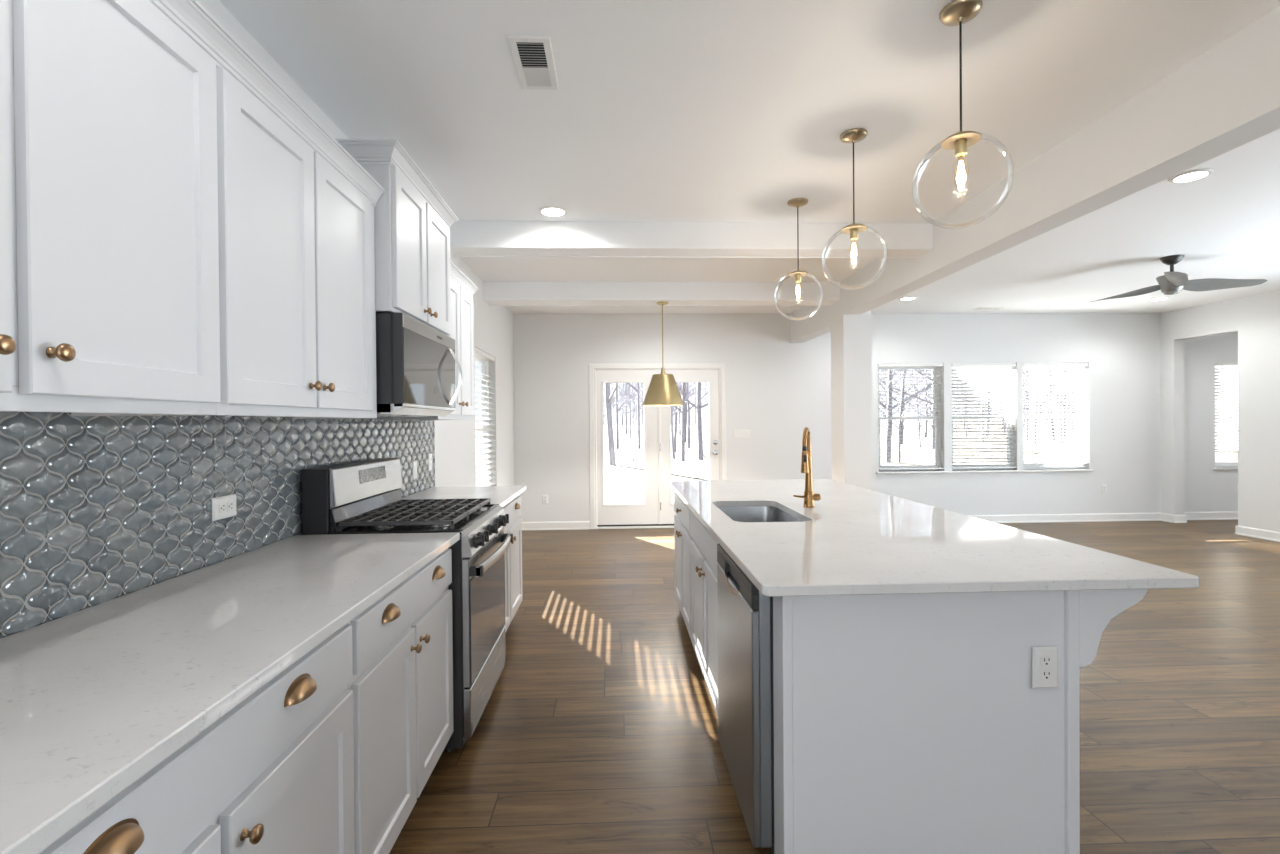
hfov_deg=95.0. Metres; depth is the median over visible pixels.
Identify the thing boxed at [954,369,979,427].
bare tree
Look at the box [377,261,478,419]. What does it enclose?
upper cabinet
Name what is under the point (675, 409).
bare tree
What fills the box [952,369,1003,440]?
bare tree
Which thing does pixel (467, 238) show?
beam
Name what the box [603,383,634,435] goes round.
bare tree
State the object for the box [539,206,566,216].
recessed light
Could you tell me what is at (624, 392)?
bare tree
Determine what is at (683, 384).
bare tree
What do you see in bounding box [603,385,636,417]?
bare tree
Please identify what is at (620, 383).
bare tree
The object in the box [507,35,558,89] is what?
ceiling vent
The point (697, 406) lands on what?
bare tree
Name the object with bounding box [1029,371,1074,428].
bare tree
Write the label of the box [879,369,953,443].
bare tree
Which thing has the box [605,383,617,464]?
bare tree
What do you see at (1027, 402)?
bare tree
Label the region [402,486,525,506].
countertop
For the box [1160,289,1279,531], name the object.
wall
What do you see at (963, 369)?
bare tree
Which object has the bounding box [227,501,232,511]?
receptacle
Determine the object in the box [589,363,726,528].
door
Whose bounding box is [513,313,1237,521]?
wall
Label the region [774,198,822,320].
globe pendant
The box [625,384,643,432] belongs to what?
bare tree
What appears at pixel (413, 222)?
upper cabinet
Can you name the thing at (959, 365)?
window blind
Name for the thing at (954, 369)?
bare tree
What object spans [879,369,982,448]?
bare tree
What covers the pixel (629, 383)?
bare tree
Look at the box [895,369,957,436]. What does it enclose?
bare tree
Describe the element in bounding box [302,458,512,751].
gas range
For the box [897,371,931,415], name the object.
bare tree
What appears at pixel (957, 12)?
globe pendant
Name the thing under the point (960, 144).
socket
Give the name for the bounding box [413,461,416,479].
switch plate
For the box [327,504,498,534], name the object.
cooktop
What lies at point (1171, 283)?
ceiling fan
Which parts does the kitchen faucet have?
lever handle, spout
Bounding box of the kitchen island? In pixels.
[773,589,1147,853]
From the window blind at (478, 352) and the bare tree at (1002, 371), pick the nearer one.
the window blind at (478, 352)
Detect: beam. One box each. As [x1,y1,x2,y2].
[450,221,932,258]
[483,281,839,305]
[843,6,1279,314]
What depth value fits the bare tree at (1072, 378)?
50.94 m
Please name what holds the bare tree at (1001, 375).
on the ground
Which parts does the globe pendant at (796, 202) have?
cord, glass globe, bulb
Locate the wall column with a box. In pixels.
[831,280,871,489]
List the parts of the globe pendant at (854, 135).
cord, bulb, glass globe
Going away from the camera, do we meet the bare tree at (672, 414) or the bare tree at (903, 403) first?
the bare tree at (672, 414)
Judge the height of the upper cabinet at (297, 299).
0.911 m
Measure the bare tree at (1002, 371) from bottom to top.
12.722 m
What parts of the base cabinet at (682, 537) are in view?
door, drawer, door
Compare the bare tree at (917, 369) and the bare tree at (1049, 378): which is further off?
the bare tree at (917, 369)
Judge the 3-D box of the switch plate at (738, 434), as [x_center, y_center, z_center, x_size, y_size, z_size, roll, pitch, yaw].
[1.309,0.096,7.527,0.195,0.104,0.008,0,0,-2]
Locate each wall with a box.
[197,0,514,534]
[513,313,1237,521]
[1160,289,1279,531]
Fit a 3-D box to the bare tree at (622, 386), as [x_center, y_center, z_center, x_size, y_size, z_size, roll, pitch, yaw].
[-0.121,-4.574,61.729,5.726,11.473,3.849,0,0,14]
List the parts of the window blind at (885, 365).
ladder cord, rail, ladder cord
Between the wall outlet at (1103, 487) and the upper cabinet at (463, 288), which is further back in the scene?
the wall outlet at (1103, 487)
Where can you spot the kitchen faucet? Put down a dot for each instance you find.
(809, 496)
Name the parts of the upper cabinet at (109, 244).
door, knob, knob, crown moulding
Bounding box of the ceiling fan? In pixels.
[1091,254,1267,301]
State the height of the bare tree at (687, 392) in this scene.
11.789 m
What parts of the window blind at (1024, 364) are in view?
rail, ladder cord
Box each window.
[475,355,488,485]
[878,367,940,470]
[952,367,1012,469]
[1023,366,1084,468]
[1215,366,1237,466]
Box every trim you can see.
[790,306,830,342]
[876,469,1092,473]
[1213,467,1237,469]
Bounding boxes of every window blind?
[475,347,495,485]
[878,363,943,469]
[952,363,1015,468]
[1023,363,1087,464]
[1215,362,1237,451]
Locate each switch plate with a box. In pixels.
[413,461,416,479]
[734,430,749,438]
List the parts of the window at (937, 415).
sash, sash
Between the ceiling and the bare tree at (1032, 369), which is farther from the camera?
the bare tree at (1032, 369)
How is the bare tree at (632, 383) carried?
on the ground
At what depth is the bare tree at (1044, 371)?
107.52 m
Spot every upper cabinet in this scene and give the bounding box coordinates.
[0,0,229,415]
[166,34,384,418]
[334,138,458,335]
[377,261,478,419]
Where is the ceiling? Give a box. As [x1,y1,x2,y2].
[219,0,1279,313]
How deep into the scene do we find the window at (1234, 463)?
7.90 m
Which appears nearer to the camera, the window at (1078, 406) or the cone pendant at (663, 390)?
the cone pendant at (663, 390)
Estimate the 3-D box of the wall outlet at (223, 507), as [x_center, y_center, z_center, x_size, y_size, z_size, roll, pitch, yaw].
[-1.348,0.261,1.905,0.008,0.072,0.117,0,0,-2]
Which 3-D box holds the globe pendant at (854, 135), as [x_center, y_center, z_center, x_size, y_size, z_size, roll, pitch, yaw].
[1.039,-1.045,2.848,0.303,0.750,0.303,0,0,24]
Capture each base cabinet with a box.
[39,624,354,853]
[347,549,453,853]
[503,495,522,632]
[674,492,692,638]
[690,511,718,716]
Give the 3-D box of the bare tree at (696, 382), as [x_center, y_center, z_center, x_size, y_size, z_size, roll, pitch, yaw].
[4.102,-3.599,55.092,5.099,9.696,4.373,0,0,20]
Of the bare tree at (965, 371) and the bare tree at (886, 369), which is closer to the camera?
the bare tree at (965, 371)
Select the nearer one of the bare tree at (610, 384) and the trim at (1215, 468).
the trim at (1215, 468)
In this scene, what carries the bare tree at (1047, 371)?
on the ground
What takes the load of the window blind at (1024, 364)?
attached to the window at (1078, 406)
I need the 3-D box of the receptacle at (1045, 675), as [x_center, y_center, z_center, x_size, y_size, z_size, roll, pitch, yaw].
[1.135,0.693,1.636,0.034,0.028,0.002,0,0,-2]
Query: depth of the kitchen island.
1.64 m
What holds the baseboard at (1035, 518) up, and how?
attached to the wall at (777, 388)
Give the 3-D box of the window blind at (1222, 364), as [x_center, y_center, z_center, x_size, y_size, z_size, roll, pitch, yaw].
[8.077,-0.267,7.828,0.859,1.200,0.074,0,0,-2]
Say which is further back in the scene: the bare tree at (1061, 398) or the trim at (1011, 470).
the bare tree at (1061, 398)
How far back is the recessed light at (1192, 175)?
3.34 m
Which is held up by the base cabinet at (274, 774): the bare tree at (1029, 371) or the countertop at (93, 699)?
the countertop at (93, 699)
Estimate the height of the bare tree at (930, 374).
9.011 m
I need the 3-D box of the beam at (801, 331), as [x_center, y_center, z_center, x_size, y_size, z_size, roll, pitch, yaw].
[2.047,-1.268,6.836,0.170,0.380,1.430,0,0,-2]
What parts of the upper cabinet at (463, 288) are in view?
frame, door, crown moulding, door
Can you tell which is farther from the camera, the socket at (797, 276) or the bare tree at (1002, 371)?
the bare tree at (1002, 371)
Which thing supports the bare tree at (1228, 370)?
on the ground
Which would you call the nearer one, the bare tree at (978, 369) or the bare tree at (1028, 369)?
the bare tree at (1028, 369)
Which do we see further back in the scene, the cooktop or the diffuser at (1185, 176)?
the diffuser at (1185, 176)
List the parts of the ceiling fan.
blade, blade, blade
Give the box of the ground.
[603,420,1232,503]
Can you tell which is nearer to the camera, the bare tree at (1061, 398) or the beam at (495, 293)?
the beam at (495, 293)
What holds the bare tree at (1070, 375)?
on the ground
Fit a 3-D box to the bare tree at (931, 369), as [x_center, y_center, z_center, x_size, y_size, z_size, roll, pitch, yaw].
[25.844,-3.316,51.848,4.008,8.887,4.673,0,1,35]
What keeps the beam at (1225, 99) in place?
attached to the ceiling
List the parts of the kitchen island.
corner post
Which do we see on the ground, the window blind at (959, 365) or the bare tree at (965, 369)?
the bare tree at (965, 369)
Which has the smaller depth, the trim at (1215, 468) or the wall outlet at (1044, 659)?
the wall outlet at (1044, 659)
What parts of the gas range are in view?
vent trim, control panel, burner, burner, knob, trim, oven door, knob, warming drawer, knob, handle, knob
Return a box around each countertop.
[0,532,459,853]
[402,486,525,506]
[669,479,1198,596]
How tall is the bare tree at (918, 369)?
9.055 m
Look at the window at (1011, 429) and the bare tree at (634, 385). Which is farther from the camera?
the bare tree at (634, 385)
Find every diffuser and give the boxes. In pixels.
[542,208,563,215]
[1173,172,1207,181]
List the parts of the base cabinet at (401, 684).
door, cup pull, frame, drawer, knob, knob, door, cup pull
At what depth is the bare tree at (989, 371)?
96.64 m
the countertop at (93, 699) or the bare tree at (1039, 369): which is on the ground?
the bare tree at (1039, 369)
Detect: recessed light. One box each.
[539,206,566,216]
[899,296,916,299]
[1149,297,1169,300]
[1168,168,1213,182]
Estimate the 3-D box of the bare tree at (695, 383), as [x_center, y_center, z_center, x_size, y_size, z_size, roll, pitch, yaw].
[9.271,-7.125,98.281,5.638,15.349,7.270,-1,0,-11]
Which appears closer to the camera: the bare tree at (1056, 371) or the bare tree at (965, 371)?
the bare tree at (965, 371)
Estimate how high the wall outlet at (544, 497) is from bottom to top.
0.117 m
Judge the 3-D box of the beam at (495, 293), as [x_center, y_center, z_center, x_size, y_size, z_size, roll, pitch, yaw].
[0.230,-1.341,5.910,3.535,0.190,0.250,0,0,-2]
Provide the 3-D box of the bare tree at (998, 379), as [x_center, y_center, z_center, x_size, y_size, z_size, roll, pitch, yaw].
[62.151,-5.732,102.054,5.301,11.661,6.137,-1,1,-35]
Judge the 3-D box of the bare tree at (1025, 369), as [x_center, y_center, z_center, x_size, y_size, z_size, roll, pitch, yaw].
[40.472,-6.971,62.115,7.834,15.695,5.266,-1,0,-27]
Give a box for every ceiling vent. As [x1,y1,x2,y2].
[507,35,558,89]
[973,307,1003,309]
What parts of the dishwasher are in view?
pocket handle, door panel, kick plate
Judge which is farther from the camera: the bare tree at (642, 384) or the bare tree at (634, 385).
the bare tree at (634, 385)
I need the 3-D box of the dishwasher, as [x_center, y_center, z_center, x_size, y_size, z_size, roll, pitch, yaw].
[0.632,0.896,2.044,0.626,0.868,0.596,0,0,-2]
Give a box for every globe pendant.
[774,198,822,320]
[821,128,887,289]
[912,0,1013,228]
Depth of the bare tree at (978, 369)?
66.53 m
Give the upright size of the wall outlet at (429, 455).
0.117 m
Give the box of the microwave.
[376,313,461,416]
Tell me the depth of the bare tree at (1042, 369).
43.12 m
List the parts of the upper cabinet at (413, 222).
crown moulding, door, frame, knob, knob, door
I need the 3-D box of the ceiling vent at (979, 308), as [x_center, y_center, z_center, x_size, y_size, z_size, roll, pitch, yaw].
[4.352,-1.474,7.324,0.320,0.012,0.140,0,0,-2]
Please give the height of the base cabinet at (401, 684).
0.882 m
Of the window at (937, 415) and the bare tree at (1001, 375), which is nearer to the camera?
the window at (937, 415)
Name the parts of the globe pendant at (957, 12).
cord, bulb, glass globe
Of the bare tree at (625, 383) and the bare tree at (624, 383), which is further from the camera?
the bare tree at (625, 383)
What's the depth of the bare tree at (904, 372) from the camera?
25.40 m
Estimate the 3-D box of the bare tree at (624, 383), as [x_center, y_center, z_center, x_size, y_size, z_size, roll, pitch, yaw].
[0.345,-3.916,36.356,4.426,10.992,5.830,-1,1,-45]
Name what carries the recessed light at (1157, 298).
in the ceiling
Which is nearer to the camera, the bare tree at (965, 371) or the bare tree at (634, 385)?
the bare tree at (965, 371)
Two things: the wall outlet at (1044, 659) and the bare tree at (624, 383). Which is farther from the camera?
the bare tree at (624, 383)
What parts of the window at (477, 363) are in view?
pane, sash, pane, sash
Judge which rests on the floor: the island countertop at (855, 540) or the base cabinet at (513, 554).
the base cabinet at (513, 554)
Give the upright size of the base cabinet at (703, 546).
0.882 m
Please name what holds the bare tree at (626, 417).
on the ground
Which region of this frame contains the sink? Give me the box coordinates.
[718,506,803,521]
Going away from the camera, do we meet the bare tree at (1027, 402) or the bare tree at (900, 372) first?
the bare tree at (1027, 402)
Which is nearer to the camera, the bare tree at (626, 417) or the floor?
the floor
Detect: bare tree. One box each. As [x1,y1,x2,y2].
[603,383,633,417]
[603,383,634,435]
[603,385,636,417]
[603,388,613,426]
[604,383,642,444]
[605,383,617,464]
[610,384,641,429]
[611,383,642,438]
[611,383,643,433]
[611,383,643,448]
[615,383,679,402]
[618,383,629,431]
[618,385,641,428]
[618,386,643,436]
[624,392,640,429]
[625,383,643,448]
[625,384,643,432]
[639,384,707,458]
[641,382,706,451]
[643,383,684,460]
[673,382,696,438]
[673,382,707,441]
[677,382,696,448]
[680,382,708,459]
[692,383,703,429]
[879,369,923,434]
[879,369,933,461]
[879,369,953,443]
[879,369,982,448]
[879,371,916,412]
[880,369,933,461]
[881,369,954,447]
[882,369,913,416]
[883,372,911,399]
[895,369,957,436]
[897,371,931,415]
[898,369,931,423]
[907,369,957,420]
[908,369,927,432]
[919,374,973,415]
[927,371,993,436]
[952,369,986,433]
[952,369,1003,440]
[952,369,1029,436]
[953,369,975,433]
[954,369,977,430]
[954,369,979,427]
[957,369,999,426]
[958,369,982,430]
[976,375,1034,429]
[979,379,1004,426]
[980,371,1000,426]
[985,375,1023,432]
[990,371,1029,430]
[996,369,1059,425]
[1002,369,1073,441]
[1004,369,1059,439]
[1023,369,1062,431]
[1023,369,1069,443]
[1023,369,1074,439]
[1023,371,1040,423]
[1024,371,1063,425]
[1025,369,1055,425]
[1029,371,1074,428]
[1033,371,1059,429]
[1035,371,1072,429]
[1038,369,1059,426]
[1041,371,1074,436]
[1042,371,1074,442]
[1042,375,1074,429]
[1216,370,1232,437]
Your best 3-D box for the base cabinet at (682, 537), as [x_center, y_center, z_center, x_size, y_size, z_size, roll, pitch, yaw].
[0.671,0.875,3.788,0.874,0.882,0.909,0,0,-2]
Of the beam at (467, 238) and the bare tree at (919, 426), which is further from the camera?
the bare tree at (919, 426)
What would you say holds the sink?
in the island countertop at (855, 540)
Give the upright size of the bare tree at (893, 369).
8.249 m
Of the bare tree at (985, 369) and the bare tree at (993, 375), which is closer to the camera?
the bare tree at (985, 369)
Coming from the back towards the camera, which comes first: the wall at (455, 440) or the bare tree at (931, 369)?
the bare tree at (931, 369)
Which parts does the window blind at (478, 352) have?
ladder cord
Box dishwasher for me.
[717,544,773,853]
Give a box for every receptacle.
[219,502,224,513]
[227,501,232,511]
[1040,656,1051,666]
[1040,670,1051,680]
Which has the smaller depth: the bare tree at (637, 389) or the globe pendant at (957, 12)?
the globe pendant at (957, 12)
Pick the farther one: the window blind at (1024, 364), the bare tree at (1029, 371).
the bare tree at (1029, 371)
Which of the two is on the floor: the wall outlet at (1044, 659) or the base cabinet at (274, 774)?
the base cabinet at (274, 774)
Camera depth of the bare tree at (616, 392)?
37.90 m
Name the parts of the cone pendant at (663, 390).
stem, lamp shade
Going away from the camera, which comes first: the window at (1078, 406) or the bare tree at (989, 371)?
the window at (1078, 406)
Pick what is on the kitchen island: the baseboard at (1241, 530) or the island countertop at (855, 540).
the island countertop at (855, 540)
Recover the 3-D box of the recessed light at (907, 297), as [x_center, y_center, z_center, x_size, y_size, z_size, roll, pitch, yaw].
[3.041,-1.459,6.652,0.188,0.010,0.188,0,0,-2]
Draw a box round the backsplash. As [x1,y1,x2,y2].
[0,411,434,638]
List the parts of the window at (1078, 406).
sash, sash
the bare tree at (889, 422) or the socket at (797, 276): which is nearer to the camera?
the socket at (797, 276)
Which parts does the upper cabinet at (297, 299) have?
door, frame, crown moulding, knob, knob, door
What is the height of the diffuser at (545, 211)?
0.003 m
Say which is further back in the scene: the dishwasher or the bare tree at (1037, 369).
the bare tree at (1037, 369)
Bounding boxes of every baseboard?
[522,511,1237,529]
[1160,513,1279,541]
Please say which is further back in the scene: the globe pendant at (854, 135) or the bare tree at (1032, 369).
the bare tree at (1032, 369)
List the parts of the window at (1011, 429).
sash, sash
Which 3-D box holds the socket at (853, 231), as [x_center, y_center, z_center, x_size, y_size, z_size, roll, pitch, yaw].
[1.040,-0.936,2.848,0.038,0.046,0.038,0,0,-2]
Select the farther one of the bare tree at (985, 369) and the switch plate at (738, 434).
the bare tree at (985, 369)
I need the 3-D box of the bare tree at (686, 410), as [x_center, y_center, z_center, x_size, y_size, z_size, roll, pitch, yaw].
[3.120,-6.086,46.575,8.600,14.968,5.165,0,0,18]
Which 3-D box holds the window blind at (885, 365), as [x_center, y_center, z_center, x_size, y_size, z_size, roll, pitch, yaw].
[3.527,-0.140,7.643,0.859,1.380,0.074,0,0,-2]
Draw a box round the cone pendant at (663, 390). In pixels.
[643,302,683,405]
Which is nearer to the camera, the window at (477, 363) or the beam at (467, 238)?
the beam at (467, 238)
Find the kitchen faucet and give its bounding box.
[793,427,820,507]
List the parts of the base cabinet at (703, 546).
door, door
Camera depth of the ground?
31.39 m
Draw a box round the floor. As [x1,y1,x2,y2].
[389,519,1279,853]
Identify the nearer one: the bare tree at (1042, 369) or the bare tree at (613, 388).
the bare tree at (1042, 369)
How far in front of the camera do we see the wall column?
5.79 m
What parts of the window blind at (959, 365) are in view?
rail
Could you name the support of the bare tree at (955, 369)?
on the ground
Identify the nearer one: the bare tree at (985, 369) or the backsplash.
the backsplash
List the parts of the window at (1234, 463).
frame, sash, sash, pane, pane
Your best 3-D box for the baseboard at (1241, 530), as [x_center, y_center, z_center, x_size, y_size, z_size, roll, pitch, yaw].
[7.111,1.225,2.287,0.024,0.102,10.970,0,0,-2]
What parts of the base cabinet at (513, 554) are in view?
door, drawer, door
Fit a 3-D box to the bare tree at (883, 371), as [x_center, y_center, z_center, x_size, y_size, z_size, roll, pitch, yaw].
[19.958,-4.588,46.692,3.912,11.659,5.819,-1,0,-22]
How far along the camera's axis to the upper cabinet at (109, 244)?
1.10 m
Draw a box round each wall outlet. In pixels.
[211,494,235,520]
[428,453,431,470]
[542,495,547,503]
[1032,646,1057,688]
[1101,485,1106,492]
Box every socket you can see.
[795,274,800,281]
[850,228,857,239]
[955,139,966,156]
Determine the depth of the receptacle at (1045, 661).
1.63 m
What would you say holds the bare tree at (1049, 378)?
on the ground
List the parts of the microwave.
door, door glass, handle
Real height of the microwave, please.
0.412 m

